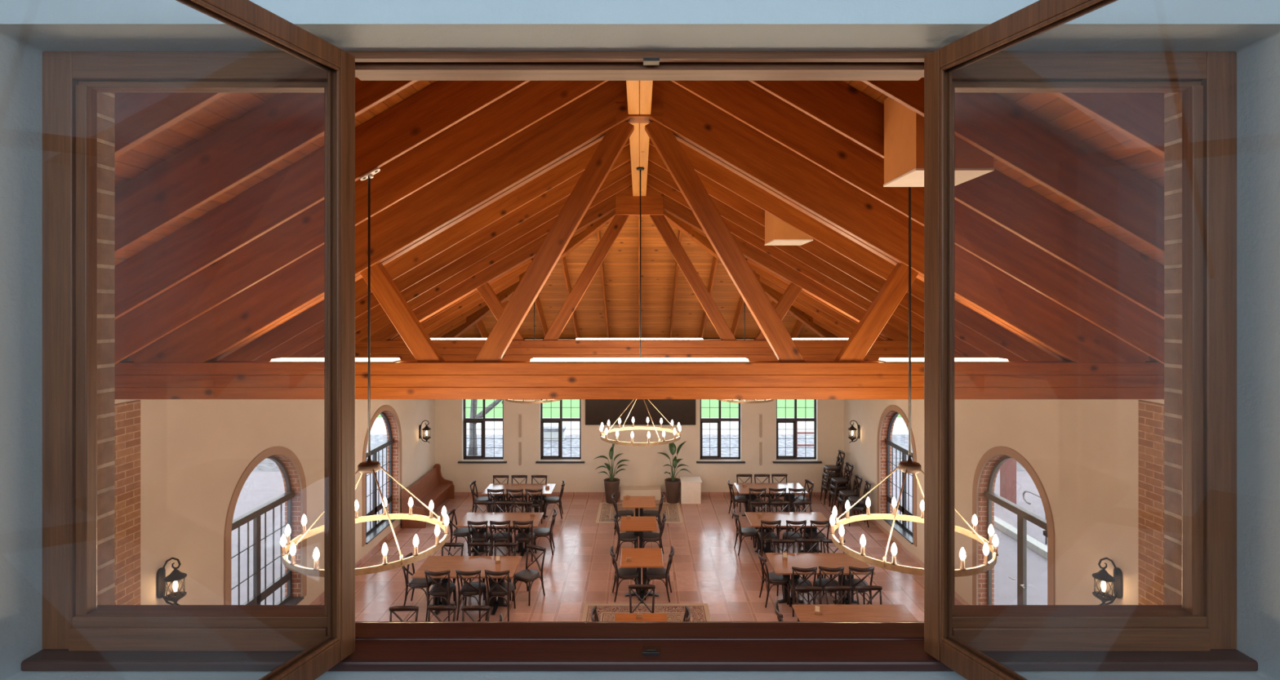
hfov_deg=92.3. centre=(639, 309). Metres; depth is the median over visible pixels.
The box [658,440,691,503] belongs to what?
potted plant
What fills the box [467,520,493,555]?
chair
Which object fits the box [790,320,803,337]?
rafter
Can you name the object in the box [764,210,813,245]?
duct
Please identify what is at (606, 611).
rug
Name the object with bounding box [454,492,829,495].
baseboard
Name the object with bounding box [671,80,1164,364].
rafter
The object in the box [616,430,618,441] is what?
socket
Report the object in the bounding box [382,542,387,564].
bulb
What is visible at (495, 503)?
chair
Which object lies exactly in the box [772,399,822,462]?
window
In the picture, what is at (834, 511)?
bulb
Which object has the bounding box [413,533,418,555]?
bulb
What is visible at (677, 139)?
rafter
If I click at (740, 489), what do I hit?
dining table
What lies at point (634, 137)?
ridge beam
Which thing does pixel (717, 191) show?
rafter
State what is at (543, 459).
window
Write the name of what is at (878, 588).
chair
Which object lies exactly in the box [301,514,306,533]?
bulb
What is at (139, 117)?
rafter
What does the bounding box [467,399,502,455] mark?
tree
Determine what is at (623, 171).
rafter
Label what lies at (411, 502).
bulb
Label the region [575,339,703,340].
tray
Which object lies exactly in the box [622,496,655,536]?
cafe table
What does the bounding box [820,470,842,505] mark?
chair
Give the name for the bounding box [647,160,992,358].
rafter
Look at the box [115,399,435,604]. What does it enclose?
wall
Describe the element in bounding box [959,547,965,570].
bulb
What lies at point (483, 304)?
rafter
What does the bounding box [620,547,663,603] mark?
cafe table
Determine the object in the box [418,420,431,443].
wall lantern
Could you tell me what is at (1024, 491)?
handrail
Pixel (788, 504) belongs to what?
chair
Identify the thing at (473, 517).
dining table
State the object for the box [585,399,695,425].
blackboard
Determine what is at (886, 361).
light fixture
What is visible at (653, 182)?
rafter
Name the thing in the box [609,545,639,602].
chair
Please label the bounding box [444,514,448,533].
bulb
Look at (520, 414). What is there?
air vent
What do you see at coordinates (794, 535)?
chair
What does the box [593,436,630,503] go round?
potted plant
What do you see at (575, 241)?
rafter
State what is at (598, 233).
rafter
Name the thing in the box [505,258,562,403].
chandelier
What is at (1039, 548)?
kerb
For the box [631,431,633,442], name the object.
socket
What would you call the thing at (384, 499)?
bulb
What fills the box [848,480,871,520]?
chair
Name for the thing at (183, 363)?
roof truss
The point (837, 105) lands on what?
rafter
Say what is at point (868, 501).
bulb
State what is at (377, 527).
window
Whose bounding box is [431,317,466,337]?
rafter
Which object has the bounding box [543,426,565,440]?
concrete bench
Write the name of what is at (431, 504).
bulb
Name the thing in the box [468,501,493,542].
chair
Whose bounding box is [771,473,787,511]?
chair
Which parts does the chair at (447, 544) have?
crest rail, leg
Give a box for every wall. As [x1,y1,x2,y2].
[0,0,1279,679]
[97,75,1182,622]
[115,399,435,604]
[435,338,844,492]
[844,399,1164,604]
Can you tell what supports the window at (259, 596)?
in the wall at (180, 464)
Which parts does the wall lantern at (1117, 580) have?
bulb, scroll arm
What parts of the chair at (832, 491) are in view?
leg, seat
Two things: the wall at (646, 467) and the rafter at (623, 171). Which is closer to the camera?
the rafter at (623, 171)
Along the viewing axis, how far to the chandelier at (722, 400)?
12.64 m
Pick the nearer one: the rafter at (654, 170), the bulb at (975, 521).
the bulb at (975, 521)
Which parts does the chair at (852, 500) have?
seat, seat frame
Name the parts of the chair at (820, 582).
leg, seat, crest rail, leg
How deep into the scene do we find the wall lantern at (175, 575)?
7.73 m
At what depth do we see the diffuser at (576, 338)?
11.77 m
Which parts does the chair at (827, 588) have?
leg, crest rail, leg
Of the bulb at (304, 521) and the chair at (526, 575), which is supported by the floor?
the chair at (526, 575)
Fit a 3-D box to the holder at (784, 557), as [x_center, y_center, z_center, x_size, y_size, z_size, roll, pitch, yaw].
[2.770,4.683,11.700,0.100,0.135,0.060,0,0,15]
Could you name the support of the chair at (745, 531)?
on the floor
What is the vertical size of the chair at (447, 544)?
0.906 m
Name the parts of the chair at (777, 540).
crest rail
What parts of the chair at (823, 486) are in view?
leg, seat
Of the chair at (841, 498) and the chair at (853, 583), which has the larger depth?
the chair at (841, 498)
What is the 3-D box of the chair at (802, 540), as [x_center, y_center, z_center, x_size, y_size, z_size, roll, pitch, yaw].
[3.363,5.050,12.093,0.444,0.906,0.553,0,0,3]
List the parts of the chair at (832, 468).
leg, seat frame, seat, leg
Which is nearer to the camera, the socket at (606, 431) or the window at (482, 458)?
the socket at (606, 431)
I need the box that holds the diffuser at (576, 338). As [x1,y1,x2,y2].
[576,337,702,339]
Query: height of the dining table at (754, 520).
0.750 m
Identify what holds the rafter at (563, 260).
attached to the ceiling
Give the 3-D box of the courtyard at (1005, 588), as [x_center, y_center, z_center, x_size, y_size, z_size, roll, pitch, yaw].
[15.185,5.580,6.500,17.630,0.100,29.000,0,0,0]
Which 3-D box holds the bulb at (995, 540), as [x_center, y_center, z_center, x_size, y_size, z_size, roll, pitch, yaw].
[2.703,1.782,4.664,0.041,0.158,0.041,0,0,0]
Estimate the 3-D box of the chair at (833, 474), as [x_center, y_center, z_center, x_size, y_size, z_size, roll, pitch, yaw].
[5.542,4.710,17.581,0.553,0.906,0.444,0,0,-4]
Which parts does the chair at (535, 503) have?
leg, crest rail, seat, leg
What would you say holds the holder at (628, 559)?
on the cafe table at (644, 558)
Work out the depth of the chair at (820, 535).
13.49 m
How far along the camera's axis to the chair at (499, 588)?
10.91 m
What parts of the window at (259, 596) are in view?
arch frame, sill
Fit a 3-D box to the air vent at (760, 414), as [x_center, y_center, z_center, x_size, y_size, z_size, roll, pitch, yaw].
[3.590,3.830,18.192,0.170,1.620,0.016,0,0,0]
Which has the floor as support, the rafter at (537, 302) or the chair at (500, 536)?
the chair at (500, 536)
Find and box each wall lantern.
[156,557,186,604]
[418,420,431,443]
[848,420,860,443]
[1092,557,1122,604]
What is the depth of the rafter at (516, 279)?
14.93 m
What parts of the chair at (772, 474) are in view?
crest rail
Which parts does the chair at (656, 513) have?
seat, leg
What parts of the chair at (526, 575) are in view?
leg, seat, seat frame, leg, leg, crest rail, leg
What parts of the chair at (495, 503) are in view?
crest rail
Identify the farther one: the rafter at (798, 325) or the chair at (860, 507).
the rafter at (798, 325)
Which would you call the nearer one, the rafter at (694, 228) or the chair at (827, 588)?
the chair at (827, 588)
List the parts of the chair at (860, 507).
seat, leg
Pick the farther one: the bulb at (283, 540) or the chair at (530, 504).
the chair at (530, 504)
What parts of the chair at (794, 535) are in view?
leg, seat, crest rail, leg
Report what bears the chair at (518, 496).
on the floor
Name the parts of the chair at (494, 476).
crest rail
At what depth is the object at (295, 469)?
10.83 m
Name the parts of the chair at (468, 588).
leg, crest rail, seat, seat frame, leg, leg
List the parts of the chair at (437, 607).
leg, crest rail, leg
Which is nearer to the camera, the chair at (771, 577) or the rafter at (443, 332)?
the chair at (771, 577)
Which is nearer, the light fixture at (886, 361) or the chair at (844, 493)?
the light fixture at (886, 361)
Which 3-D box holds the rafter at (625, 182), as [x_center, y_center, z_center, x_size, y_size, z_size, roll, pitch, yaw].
[-3.125,-0.793,11.280,6.186,3.765,0.045,0,0,0]
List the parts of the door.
arch frame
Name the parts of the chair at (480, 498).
leg, leg, seat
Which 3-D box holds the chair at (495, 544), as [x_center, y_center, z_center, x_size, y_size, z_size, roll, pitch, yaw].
[-2.641,5.050,11.895,0.444,0.906,0.553,0,0,-1]
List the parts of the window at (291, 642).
rail, rail, sill, keeper plate, keeper plate, rail, rail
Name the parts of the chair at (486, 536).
leg, crest rail, seat, seat frame, leg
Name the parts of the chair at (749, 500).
leg, seat, crest rail, leg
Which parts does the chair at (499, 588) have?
leg, leg, crest rail, seat frame, seat, leg, leg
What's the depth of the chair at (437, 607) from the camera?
9.53 m
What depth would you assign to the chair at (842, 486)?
16.88 m
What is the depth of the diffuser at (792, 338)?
11.87 m
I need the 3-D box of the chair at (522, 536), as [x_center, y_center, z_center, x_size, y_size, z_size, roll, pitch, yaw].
[-2.541,5.050,13.620,0.444,0.906,0.553,0,0,1]
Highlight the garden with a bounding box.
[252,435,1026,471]
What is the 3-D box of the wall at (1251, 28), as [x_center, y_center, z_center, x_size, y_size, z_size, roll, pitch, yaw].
[0.000,-0.300,1.853,9.000,3.800,0.265,0,0,0]
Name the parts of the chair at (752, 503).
crest rail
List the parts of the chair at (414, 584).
leg, crest rail, leg, seat, seat frame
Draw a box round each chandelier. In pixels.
[280,168,448,577]
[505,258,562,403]
[600,167,680,445]
[716,258,773,403]
[830,186,998,577]
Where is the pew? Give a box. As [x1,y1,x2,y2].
[400,463,454,528]
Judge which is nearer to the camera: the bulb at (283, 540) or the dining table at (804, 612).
the bulb at (283, 540)
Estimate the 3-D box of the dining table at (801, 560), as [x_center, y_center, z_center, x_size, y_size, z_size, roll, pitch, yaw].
[3.360,5.125,11.550,1.800,0.750,0.920,0,0,0]
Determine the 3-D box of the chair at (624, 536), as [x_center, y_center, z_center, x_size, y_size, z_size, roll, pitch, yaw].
[-0.312,5.050,13.677,0.553,0.906,0.444,0,0,-3]
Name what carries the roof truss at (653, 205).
attached to the ceiling
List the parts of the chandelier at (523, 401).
rod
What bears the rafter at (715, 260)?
attached to the ceiling
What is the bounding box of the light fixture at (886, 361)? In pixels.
[877,360,1009,362]
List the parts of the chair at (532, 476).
crest rail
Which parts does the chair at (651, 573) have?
leg, seat frame, seat, leg, leg, crest rail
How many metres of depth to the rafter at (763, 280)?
14.93 m
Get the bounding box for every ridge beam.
[626,80,653,114]
[629,123,649,195]
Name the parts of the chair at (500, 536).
leg, crest rail, seat, seat frame, leg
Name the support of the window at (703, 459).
in the wall at (646, 467)
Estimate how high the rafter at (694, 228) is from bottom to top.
3.201 m
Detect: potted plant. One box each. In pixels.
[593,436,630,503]
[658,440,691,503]
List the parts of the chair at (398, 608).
leg, crest rail, leg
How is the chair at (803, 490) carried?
on the floor
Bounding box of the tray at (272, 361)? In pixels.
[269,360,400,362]
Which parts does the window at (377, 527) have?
sill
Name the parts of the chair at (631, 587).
leg, crest rail, leg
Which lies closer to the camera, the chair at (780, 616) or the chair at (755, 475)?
the chair at (780, 616)
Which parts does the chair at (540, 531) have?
seat, leg, crest rail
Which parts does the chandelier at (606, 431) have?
stay rod, stay rod, rod, stay rod, stay rod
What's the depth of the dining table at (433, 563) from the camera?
11.35 m
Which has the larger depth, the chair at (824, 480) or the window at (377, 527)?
the chair at (824, 480)
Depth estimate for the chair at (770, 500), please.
15.91 m
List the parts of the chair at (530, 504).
crest rail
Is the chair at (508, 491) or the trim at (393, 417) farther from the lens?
the chair at (508, 491)
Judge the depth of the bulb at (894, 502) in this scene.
5.58 m
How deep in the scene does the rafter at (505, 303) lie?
16.33 m
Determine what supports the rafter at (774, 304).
attached to the ceiling
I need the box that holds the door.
[984,455,1047,604]
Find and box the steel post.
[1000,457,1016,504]
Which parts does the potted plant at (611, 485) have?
planter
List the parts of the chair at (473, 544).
leg, crest rail, leg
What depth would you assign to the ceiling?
14.10 m
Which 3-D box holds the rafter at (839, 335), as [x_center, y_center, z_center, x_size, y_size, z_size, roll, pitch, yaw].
[5.415,0.524,16.750,1.606,1.131,0.045,0,0,0]
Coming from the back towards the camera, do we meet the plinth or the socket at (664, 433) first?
the plinth
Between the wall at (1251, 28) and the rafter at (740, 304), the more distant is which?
the rafter at (740, 304)
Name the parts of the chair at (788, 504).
crest rail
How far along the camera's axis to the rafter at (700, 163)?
8.51 m
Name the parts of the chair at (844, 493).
leg, seat, seat frame, crest rail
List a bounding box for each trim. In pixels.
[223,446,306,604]
[362,404,401,546]
[876,404,916,546]
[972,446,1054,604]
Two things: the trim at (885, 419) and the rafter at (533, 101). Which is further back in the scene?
the trim at (885, 419)
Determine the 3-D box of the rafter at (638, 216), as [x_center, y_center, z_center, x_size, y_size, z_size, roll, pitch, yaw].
[0.000,-0.727,15.340,0.045,3.690,6.056,0,0,0]
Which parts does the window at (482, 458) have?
sash, sill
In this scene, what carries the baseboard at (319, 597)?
attached to the wall at (180, 464)
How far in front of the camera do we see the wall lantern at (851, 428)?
16.87 m
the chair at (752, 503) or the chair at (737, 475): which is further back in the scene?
the chair at (737, 475)
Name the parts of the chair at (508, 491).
leg, crest rail, seat, leg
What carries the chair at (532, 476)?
on the floor
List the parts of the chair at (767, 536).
leg, seat, crest rail, leg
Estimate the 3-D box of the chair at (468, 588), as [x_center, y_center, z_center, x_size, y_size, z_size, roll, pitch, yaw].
[-3.021,5.050,11.072,0.444,0.906,0.553,0,0,1]
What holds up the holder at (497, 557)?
on the dining table at (433, 563)
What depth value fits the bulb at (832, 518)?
5.11 m
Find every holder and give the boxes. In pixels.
[495,555,501,563]
[626,557,631,561]
[635,613,643,618]
[782,551,787,559]
[813,604,821,614]
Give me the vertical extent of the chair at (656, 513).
0.906 m
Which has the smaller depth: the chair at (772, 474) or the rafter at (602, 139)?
the rafter at (602, 139)
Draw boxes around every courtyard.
[231,471,386,604]
[891,471,1047,604]
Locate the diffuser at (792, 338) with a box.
[791,337,848,339]
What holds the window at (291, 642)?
in the wall at (1251, 28)
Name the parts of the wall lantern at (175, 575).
scroll arm, bulb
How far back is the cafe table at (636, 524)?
13.66 m
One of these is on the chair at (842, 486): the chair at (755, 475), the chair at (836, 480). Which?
the chair at (836, 480)
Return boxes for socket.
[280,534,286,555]
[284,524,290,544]
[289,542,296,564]
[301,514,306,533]
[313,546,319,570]
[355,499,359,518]
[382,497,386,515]
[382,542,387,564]
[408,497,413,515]
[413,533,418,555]
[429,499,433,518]
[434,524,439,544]
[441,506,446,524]
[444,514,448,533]
[600,425,602,435]
[604,428,607,439]
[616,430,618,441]
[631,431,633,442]
[647,431,649,442]
[662,431,665,441]
[673,427,675,439]
[678,425,680,435]
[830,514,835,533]
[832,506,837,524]
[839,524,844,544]
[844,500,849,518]
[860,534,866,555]
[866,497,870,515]
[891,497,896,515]
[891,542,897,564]
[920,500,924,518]
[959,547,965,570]
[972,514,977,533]
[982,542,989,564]
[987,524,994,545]
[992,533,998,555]
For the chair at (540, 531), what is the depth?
13.83 m
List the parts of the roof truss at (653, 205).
light strip, light strip, light strip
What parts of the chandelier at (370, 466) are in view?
stay rod, stay rod, rod, stay rod, stay rod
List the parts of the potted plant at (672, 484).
planter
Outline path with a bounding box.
[370,417,908,435]
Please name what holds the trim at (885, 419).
attached to the wall at (1099, 464)
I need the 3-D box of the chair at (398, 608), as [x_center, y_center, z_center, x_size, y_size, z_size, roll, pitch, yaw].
[-3.633,5.050,9.294,0.444,0.906,0.553,0,0,-2]
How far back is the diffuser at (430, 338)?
11.87 m
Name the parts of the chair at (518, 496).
crest rail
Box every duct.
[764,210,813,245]
[883,97,994,186]
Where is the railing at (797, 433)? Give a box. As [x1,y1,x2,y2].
[796,421,813,456]
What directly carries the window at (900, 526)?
in the wall at (1099, 464)
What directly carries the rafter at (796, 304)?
attached to the ceiling
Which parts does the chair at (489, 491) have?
leg, crest rail, seat, leg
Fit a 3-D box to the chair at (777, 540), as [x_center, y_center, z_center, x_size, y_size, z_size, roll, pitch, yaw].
[2.864,5.050,12.067,0.444,0.906,0.553,0,0,4]
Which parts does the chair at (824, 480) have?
seat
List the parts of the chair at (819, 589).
leg, crest rail, leg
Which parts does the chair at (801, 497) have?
seat, crest rail, leg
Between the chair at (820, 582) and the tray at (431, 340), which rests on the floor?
the chair at (820, 582)
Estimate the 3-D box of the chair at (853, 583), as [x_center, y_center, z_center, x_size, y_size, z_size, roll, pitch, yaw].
[3.987,5.050,11.216,0.444,0.906,0.553,0,0,3]
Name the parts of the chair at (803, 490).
leg, seat, crest rail, leg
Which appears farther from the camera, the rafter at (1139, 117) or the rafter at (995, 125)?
the rafter at (995, 125)
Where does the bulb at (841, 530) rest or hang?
attached to the chandelier at (908, 466)
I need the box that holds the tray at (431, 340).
[431,339,485,340]
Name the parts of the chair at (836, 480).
leg, seat, crest rail, leg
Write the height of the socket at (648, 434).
0.158 m
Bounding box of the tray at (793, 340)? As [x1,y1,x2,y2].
[792,339,847,340]
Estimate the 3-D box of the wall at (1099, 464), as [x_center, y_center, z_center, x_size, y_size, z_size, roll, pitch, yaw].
[6.188,3.186,10.245,0.325,4.629,16.510,0,0,0]
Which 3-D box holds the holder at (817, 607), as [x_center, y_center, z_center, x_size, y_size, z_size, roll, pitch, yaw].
[2.780,4.683,9.600,0.100,0.135,0.060,0,0,12]
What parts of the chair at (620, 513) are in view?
leg, seat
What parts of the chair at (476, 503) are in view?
crest rail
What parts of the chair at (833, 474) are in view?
seat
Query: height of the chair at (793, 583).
0.906 m
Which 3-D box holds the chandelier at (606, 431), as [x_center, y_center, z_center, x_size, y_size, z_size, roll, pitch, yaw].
[0.015,-0.111,9.400,1.243,4.119,1.243,0,0,18]
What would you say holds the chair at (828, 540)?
on the floor
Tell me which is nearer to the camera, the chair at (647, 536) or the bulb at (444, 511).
the bulb at (444, 511)
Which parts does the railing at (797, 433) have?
post, rail, rail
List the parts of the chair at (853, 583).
leg, seat, seat frame, crest rail, leg, leg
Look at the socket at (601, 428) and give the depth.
9.27 m
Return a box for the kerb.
[994,515,1047,559]
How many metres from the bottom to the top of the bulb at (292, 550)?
0.158 m
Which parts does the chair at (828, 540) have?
leg, crest rail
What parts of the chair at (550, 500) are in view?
leg, seat, leg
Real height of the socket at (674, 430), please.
0.158 m
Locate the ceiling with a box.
[115,80,1164,361]
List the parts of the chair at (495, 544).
leg, crest rail, leg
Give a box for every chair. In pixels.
[389,605,418,621]
[401,552,433,605]
[424,569,457,621]
[427,604,456,621]
[441,542,463,600]
[447,508,471,555]
[455,569,486,621]
[461,605,490,621]
[462,542,491,599]
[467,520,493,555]
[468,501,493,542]
[470,480,493,512]
[484,569,515,621]
[487,488,507,512]
[488,542,516,600]
[489,475,509,510]
[489,501,512,547]
[489,520,512,555]
[499,613,503,621]
[506,488,526,512]
[508,475,527,501]
[510,502,532,547]
[511,544,546,605]
[512,520,536,561]
[524,488,545,524]
[528,475,546,512]
[533,508,556,555]
[543,480,564,519]
[591,605,599,621]
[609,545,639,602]
[611,493,634,535]
[613,513,637,560]
[628,584,655,613]
[641,513,666,560]
[642,493,664,531]
[644,545,674,602]
[682,605,690,621]
[727,480,749,518]
[733,508,759,555]
[736,474,752,511]
[746,487,766,511]
[750,501,773,546]
[754,474,773,511]
[756,520,781,556]
[758,550,791,608]
[766,487,786,511]
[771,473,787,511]
[771,501,794,545]
[772,538,795,595]
[774,600,782,621]
[782,520,806,552]
[785,488,805,511]
[786,566,817,617]
[793,501,811,547]
[794,479,813,511]
[795,586,822,621]
[796,538,824,595]
[804,520,830,552]
[814,565,844,604]
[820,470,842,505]
[822,456,844,490]
[822,462,843,498]
[822,538,846,595]
[823,449,844,485]
[824,586,851,604]
[828,467,852,505]
[829,475,850,511]
[831,462,853,498]
[836,480,860,519]
[837,474,862,512]
[842,566,874,604]
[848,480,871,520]
[848,487,870,527]
[855,585,882,604]
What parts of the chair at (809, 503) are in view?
crest rail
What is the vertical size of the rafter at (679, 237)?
3.259 m
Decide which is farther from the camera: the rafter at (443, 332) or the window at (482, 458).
the window at (482, 458)
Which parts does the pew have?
backrest, seat, rail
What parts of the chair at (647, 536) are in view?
seat, seat frame, leg, leg, crest rail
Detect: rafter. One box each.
[115,77,417,254]
[115,80,529,319]
[115,80,607,364]
[115,93,227,157]
[217,138,602,360]
[218,138,630,360]
[253,144,631,360]
[286,160,631,358]
[311,173,631,358]
[391,226,586,339]
[395,260,532,339]
[424,275,519,333]
[427,301,487,337]
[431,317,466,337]
[439,210,615,337]
[475,319,488,337]
[502,300,507,307]
[534,295,547,336]
[560,256,580,337]
[596,229,609,337]
[638,216,639,337]
[646,173,968,358]
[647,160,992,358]
[648,138,1060,360]
[648,144,1025,360]
[663,210,839,337]
[668,230,681,337]
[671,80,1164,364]
[676,138,1062,360]
[692,226,887,339]
[698,256,718,338]
[730,295,744,336]
[746,260,884,339]
[749,80,1164,319]
[760,275,854,333]
[771,300,777,307]
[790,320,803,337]
[791,301,851,337]
[813,317,848,337]
[861,77,1164,254]
[1051,93,1164,158]
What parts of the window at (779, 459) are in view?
sash, sill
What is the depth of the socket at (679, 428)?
9.27 m
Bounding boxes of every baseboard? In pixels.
[309,522,401,604]
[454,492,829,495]
[861,511,969,604]
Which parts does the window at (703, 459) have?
sash, sill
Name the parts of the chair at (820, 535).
leg, seat, crest rail, leg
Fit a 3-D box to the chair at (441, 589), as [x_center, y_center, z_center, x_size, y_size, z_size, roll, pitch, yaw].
[-3.569,5.050,11.058,0.444,0.906,0.553,0,0,-1]
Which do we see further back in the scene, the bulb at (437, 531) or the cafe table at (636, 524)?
the cafe table at (636, 524)
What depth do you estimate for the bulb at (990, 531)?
4.87 m
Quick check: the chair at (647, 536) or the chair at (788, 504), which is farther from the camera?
the chair at (788, 504)
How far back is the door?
10.07 m
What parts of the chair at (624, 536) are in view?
crest rail, leg, leg, seat, seat frame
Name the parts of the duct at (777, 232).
panel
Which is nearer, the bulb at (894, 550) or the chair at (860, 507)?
the bulb at (894, 550)
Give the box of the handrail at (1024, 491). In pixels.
[1022,490,1047,544]
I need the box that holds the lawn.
[377,399,901,417]
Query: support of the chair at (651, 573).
on the floor
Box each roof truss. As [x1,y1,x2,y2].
[115,80,1164,399]
[355,179,924,360]
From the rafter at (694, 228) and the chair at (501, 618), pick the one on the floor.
the chair at (501, 618)
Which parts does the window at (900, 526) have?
sill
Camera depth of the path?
28.85 m
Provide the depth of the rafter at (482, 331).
17.47 m
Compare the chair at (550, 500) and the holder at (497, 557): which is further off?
the chair at (550, 500)
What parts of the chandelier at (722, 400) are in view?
rod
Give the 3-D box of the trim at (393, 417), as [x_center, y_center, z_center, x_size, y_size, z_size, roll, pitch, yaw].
[-6.186,3.712,14.500,0.317,2.915,2.190,0,0,0]
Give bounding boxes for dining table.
[411,555,522,614]
[455,512,543,557]
[481,483,555,516]
[733,483,808,515]
[744,511,831,556]
[765,552,875,608]
[791,604,918,621]
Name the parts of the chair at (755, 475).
crest rail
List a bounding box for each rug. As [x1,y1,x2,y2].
[581,603,711,621]
[595,502,683,523]
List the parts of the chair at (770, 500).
leg, seat, crest rail, leg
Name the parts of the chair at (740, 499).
leg, seat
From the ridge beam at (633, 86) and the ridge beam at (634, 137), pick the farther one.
the ridge beam at (634, 137)
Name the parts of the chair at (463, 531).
leg, crest rail, leg, seat, seat frame, leg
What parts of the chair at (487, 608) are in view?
leg, crest rail, leg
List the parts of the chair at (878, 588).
leg, crest rail, leg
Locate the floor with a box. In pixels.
[315,495,963,621]
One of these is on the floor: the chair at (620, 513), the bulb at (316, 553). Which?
the chair at (620, 513)
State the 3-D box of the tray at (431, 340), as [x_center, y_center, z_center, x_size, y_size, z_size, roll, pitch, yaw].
[-3.430,0.578,11.870,1.380,0.008,0.220,0,0,0]
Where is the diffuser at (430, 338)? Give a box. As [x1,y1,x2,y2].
[430,337,487,339]
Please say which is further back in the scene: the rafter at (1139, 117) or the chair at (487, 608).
the chair at (487, 608)
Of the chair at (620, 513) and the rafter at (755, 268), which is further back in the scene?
the chair at (620, 513)
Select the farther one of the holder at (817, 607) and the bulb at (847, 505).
the holder at (817, 607)
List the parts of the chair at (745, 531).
leg, crest rail, leg, seat, seat frame, leg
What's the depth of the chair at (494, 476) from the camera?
17.07 m
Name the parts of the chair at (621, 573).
crest rail, leg, leg, seat, seat frame, leg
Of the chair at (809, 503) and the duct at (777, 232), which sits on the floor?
the chair at (809, 503)
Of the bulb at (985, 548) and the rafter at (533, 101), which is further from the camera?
the rafter at (533, 101)
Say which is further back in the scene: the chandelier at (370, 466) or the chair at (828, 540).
the chair at (828, 540)
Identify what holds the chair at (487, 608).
on the floor
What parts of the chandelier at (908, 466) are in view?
stay rod, stay rod, rod, stay rod, stay rod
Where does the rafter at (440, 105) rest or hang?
attached to the ceiling
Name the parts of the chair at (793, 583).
leg, seat, crest rail, leg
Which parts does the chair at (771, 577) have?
leg, crest rail, leg, seat, seat frame, leg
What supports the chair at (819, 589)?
on the floor
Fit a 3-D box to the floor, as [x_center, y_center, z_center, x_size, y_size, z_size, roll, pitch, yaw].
[0.000,5.560,10.110,12.700,0.120,16.780,0,0,0]
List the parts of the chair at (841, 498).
leg, seat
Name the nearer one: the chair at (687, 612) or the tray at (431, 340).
the chair at (687, 612)
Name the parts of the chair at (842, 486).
seat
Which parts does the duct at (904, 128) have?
panel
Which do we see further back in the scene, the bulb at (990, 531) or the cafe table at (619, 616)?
the cafe table at (619, 616)
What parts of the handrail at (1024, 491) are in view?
rail, post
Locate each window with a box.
[21,0,1257,679]
[231,455,303,604]
[365,412,395,544]
[457,399,506,462]
[535,399,584,462]
[696,399,745,462]
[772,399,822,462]
[883,412,913,544]
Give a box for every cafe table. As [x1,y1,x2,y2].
[614,613,666,621]
[620,516,657,547]
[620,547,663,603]
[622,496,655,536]
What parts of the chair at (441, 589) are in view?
leg, crest rail, seat, seat frame, leg, leg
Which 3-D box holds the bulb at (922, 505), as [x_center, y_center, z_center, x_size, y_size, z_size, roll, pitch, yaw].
[2.536,1.782,5.503,0.041,0.158,0.041,0,0,0]
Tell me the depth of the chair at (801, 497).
16.41 m
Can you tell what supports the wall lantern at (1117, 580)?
attached to the wall at (1099, 464)
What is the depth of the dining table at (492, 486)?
16.32 m
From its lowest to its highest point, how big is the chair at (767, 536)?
0.906 m
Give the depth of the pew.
16.57 m
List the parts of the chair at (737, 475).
crest rail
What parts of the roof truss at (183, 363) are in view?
light strip, light strip, light strip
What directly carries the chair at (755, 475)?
on the floor
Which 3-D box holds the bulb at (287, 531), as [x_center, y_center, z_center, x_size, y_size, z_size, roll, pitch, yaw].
[-2.793,1.782,4.882,0.041,0.158,0.041,0,0,0]
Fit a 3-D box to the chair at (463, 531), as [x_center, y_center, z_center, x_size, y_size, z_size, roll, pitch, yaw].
[-4.072,5.050,13.973,0.553,0.906,0.444,0,0,2]
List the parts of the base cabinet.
lid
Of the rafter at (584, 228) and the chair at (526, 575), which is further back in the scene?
the rafter at (584, 228)
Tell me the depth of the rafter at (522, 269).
14.03 m
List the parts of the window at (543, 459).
sash, sill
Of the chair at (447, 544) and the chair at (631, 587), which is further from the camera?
the chair at (447, 544)
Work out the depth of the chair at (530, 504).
14.67 m
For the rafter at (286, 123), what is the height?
3.765 m
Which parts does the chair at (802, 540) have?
leg, crest rail, leg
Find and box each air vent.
[517,411,523,466]
[757,411,763,466]
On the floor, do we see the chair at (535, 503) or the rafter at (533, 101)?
the chair at (535, 503)
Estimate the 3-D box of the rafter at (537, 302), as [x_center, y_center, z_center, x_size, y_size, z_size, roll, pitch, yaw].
[-2.700,0.006,16.615,0.045,2.224,3.506,0,0,0]
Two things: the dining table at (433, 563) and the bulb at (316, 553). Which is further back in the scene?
the dining table at (433, 563)
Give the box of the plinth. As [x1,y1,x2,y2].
[620,485,661,500]
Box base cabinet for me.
[680,476,702,503]
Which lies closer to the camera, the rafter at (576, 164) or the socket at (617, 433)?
the rafter at (576, 164)
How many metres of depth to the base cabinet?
17.41 m
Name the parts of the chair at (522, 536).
leg, crest rail, seat, seat frame, leg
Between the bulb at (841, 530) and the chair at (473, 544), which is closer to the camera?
the bulb at (841, 530)
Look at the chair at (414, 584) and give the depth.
11.29 m
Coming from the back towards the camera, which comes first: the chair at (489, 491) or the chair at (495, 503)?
the chair at (489, 491)
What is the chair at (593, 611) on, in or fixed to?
on the floor
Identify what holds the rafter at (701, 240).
attached to the ceiling

